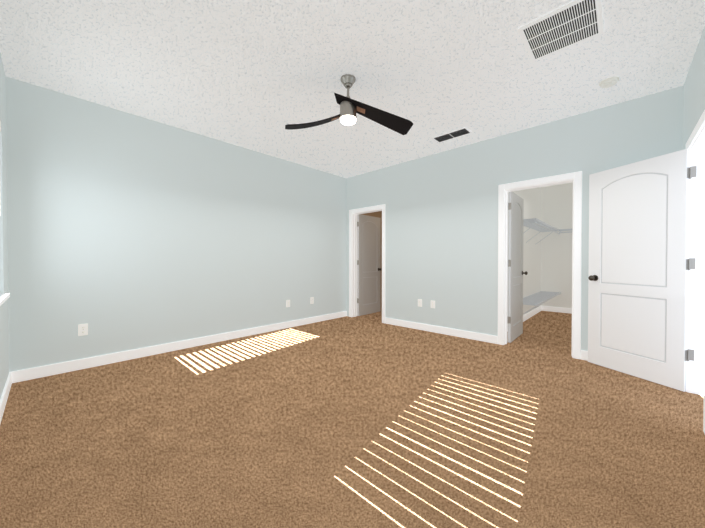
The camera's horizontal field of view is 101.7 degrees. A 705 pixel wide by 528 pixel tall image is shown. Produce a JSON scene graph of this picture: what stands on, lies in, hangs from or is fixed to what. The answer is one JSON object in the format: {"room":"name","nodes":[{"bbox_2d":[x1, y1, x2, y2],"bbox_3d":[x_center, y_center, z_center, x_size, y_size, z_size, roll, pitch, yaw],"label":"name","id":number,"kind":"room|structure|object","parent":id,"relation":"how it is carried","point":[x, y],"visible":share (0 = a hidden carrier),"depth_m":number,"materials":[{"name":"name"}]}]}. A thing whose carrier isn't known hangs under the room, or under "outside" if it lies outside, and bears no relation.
{"room":"empty bedroom","nodes":[
{"label":"empty bedroom","id":0,"kind":"room"},
{"bbox_2d":[0,121,0,215],"bbox_3d":[-2.517,-0.441,1.982,0.802,1.357,0.070,1,1,43],"label":"blinds","id":1,"kind":"object","parent":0,"point":[0,121],"depth_m":2.24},
{"bbox_2d":[0,53,8,398],"bbox_3d":[-1.518,-0.281,1.002,4.410,2.740,0.140,1,1,43],"label":"wall","id":2,"kind":"structure","parent":0,"point":[4,308],"depth_m":2.33,"materials":[{"name":"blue paint"}]},
{"bbox_2d":[0,293,9,305],"bbox_3d":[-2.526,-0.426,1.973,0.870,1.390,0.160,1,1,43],"label":"window sill","id":3,"kind":"structure","parent":2,"relation":"in","point":[3,297],"depth_m":2.10,"materials":[{"name":"white wood"}]},
{"bbox_2d":[0,372,11,423],"bbox_3d":[-1.465,1.036,1.073,4.410,0.105,0.015,1,1,43],"label":"baseboard","id":4,"kind":"structure","parent":2,"relation":"attached to","point":[4,397],"depth_m":2.18,"materials":[{"name":"white wood"}]},
{"bbox_2d":[6,76,345,371],"bbox_3d":[-1.652,-0.314,4.185,0.140,2.740,4.600,1,1,43],"label":"wall","id":5,"kind":"structure","parent":0,"point":[143,232],"depth_m":3.31,"materials":[{"name":"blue paint"}]},
{"bbox_2d":[78,323,87,335],"bbox_3d":[-2.744,0.669,2.923,0.009,0.116,0.072,1,1,43],"label":"outlet","id":6,"kind":"object","parent":5,"relation":"attached to","point":[82,328],"visible":1,"depth_m":2.92,"materials":[{"name":"white plastic"}]},
{"bbox_2d":[12,311,346,382],"bbox_3d":[-1.595,1.004,4.146,0.015,0.105,4.320,1,1,43],"label":"baseboard","id":7,"kind":"structure","parent":5,"relation":"attached to","point":[58,368],"depth_m":3.33,"materials":[{"name":"white wood"}]},
{"bbox_2d":[0,316,704,527],"bbox_3d":[0.007,1.122,2.644,4.690,0.100,4.600,1,1,43],"label":"floor","id":8,"kind":"structure","parent":0,"point":[342,422],"depth_m":1.74,"materials":[{"name":"brown carpet"}]},
{"bbox_2d":[0,0,704,177],"bbox_3d":[0.007,-1.718,2.614,4.690,0.100,4.600,1,1,43],"label":"ceiling","id":9,"kind":"structure","parent":0,"point":[235,72],"depth_m":2.41,"materials":[{"name":"white paint"}]},
{"bbox_2d":[285,74,412,134],"bbox_3d":[-0.040,-1.433,2.589,0.909,0.469,0.881,1,1,43],"label":"ceiling fan","id":10,"kind":"object","parent":9,"relation":"hanging from","point":[349,107],"depth_m":2.55,"materials":[{"name":"black wood"}]},
{"bbox_2d":[432,127,471,142],"bbox_3d":[1.287,-1.670,3.731,0.450,0.019,0.200,1,1,43],"label":"ceiling vent","id":11,"kind":"object","parent":9,"relation":"in","point":[462,131],"visible":1,"depth_m":3.71,"materials":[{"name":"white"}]},
{"bbox_2d":[518,0,603,61],"bbox_3d":[1.476,-1.654,2.032,0.440,0.016,0.460,1,1,43],"label":"ceiling vent","id":12,"kind":"object","parent":9,"relation":"in","point":[574,22],"visible":1,"depth_m":2.00,"materials":[{"name":"white metal"}]},
{"bbox_2d":[599,76,618,87],"bbox_3d":[2.337,-1.647,2.615,0.140,0.040,0.140,1,1,43],"label":"smoke detector","id":13,"kind":"object","parent":9,"relation":"attached to","point":[611,81],"visible":1,"depth_m":2.59,"materials":[{"name":"white plastic"}]},
{"bbox_2d":[359,309,381,320],"bbox_3d":[1.044,1.088,5.949,1.400,0.100,1.640,1,1,43],"label":"floor","id":14,"kind":"structure","parent":0,"point":[377,315],"depth_m":5.74,"materials":[{"name":"carpet"}]},
{"bbox_2d":[362,211,381,308],"bbox_3d":[0.530,-0.338,6.512,0.140,2.740,1.780,1,1,43],"label":"wall","id":15,"kind":"structure","parent":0,"point":[378,214],"depth_m":6.54,"materials":[{"name":"grey paint"}]},
{"bbox_2d":[346,85,683,350],"bbox_3d":[1.584,-0.314,4.208,4.550,2.740,0.140,1,1,43],"label":"wall","id":16,"kind":"structure","parent":0,"point":[441,221],"depth_m":4.01,"materials":[{"name":"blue paint"}]},
{"bbox_2d":[349,204,385,322],"bbox_3d":[0.311,-0.006,5.405,0.876,2.098,0.176,1,1,43],"label":"door frame","id":17,"kind":"structure","parent":16,"relation":"attached to","point":[353,214],"depth_m":5.61,"materials":[{"name":"white wood"}]},
{"bbox_2d":[357,214,381,315],"bbox_3d":[0.351,0.019,5.953,0.179,2.022,0.725,1,1,42],"label":"door","id":18,"kind":"structure","parent":16,"relation":"in","point":[369,227],"depth_m":5.92,"materials":[{"name":"grey wood"}]},
{"bbox_2d":[418,299,421,306],"bbox_3d":[1.077,0.622,4.591,0.072,0.116,0.009,1,1,43],"label":"outlet","id":19,"kind":"object","parent":16,"relation":"attached to","point":[419,300],"visible":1,"depth_m":4.58,"materials":[{"name":"white plastic"}]},
{"bbox_2d":[385,318,587,360],"bbox_3d":[1.834,1.007,3.881,3.440,0.105,0.015,1,1,43],"label":"baseboard","id":20,"kind":"structure","parent":16,"relation":"attached to","point":[431,328],"depth_m":4.24,"materials":[{"name":"white wood"}]},
{"bbox_2d":[498,171,581,358],"bbox_3d":[2.290,0.014,3.549,0.861,2.098,0.176,1,1,43],"label":"door frame","id":21,"kind":"structure","parent":16,"relation":"attached to","point":[575,177],"depth_m":3.41,"materials":[{"name":"white wood"}]},
{"bbox_2d":[507,192,527,342],"bbox_3d":[2.330,0.038,4.087,0.179,2.022,0.710,1,1,42],"label":"closet door","id":22,"kind":"structure","parent":21,"relation":"attached to","point":[516,203],"depth_m":4.00,"materials":[{"name":"grey wood"}]},
{"bbox_2d":[507,187,541,324],"bbox_3d":[3.064,-0.325,5.267,0.140,2.740,3.430,1,1,43],"label":"wall","id":23,"kind":"structure","parent":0,"point":[532,197],"depth_m":5.67,"materials":[{"name":"white paint"}]},
{"bbox_2d":[507,306,571,331],"bbox_3d":[3.669,0.999,4.617,1.650,0.105,3.290,1,1,43],"label":"baseboard","id":24,"kind":"structure","parent":23,"relation":"attached to","point":[542,308],"depth_m":6.08,"materials":[{"name":"white wood"}]},
{"bbox_2d":[523,218,571,313],"bbox_3d":[3.943,0.114,4.898,1.647,1.618,2.492,1,1,43],"label":"wire shelving","id":25,"kind":"object","parent":23,"relation":"attached to","point":[537,299],"visible":0.67,"depth_m":5.23,"materials":[{"name":"white metal"}]},
{"bbox_2d":[507,311,571,353],"bbox_3d":[3.669,1.102,4.619,1.650,0.100,3.290,1,1,43],"label":"floor carpet","id":26,"kind":"object","parent":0,"point":[546,330],"depth_m":4.42,"materials":[{"name":"brown carpet"}]},
{"bbox_2d":[541,182,572,308],"bbox_3d":[4.842,-0.331,5.855,1.650,2.740,0.140,1,1,43],"label":"wall","id":27,"kind":"structure","parent":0,"point":[557,200],"depth_m":6.16,"materials":[{"name":"white paint"}]},
{"bbox_2d":[683,26,704,149],"bbox_3d":[1.619,-0.281,1.022,0.140,2.740,4.460,1,1,43],"label":"wall","id":28,"kind":"structure","parent":0,"point":[694,85],"depth_m":2.26,"materials":[{"name":"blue paint"}]},
{"bbox_2d":[686,110,704,433],"bbox_3d":[2.597,0.029,2.068,0.176,2.098,0.916,1,1,43],"label":"door frame","id":29,"kind":"structure","parent":28,"relation":"attached to","point":[695,143],"depth_m":2.36,"materials":[{"name":"white wood"}]},
{"bbox_2d":[588,149,691,391],"bbox_3d":[2.678,0.052,2.745,0.179,2.022,0.761,0,1,-17],"label":"entry door","id":30,"kind":"structure","parent":29,"relation":"attached to","point":[639,263],"depth_m":2.66,"materials":[{"name":"white wood"}]}
]}

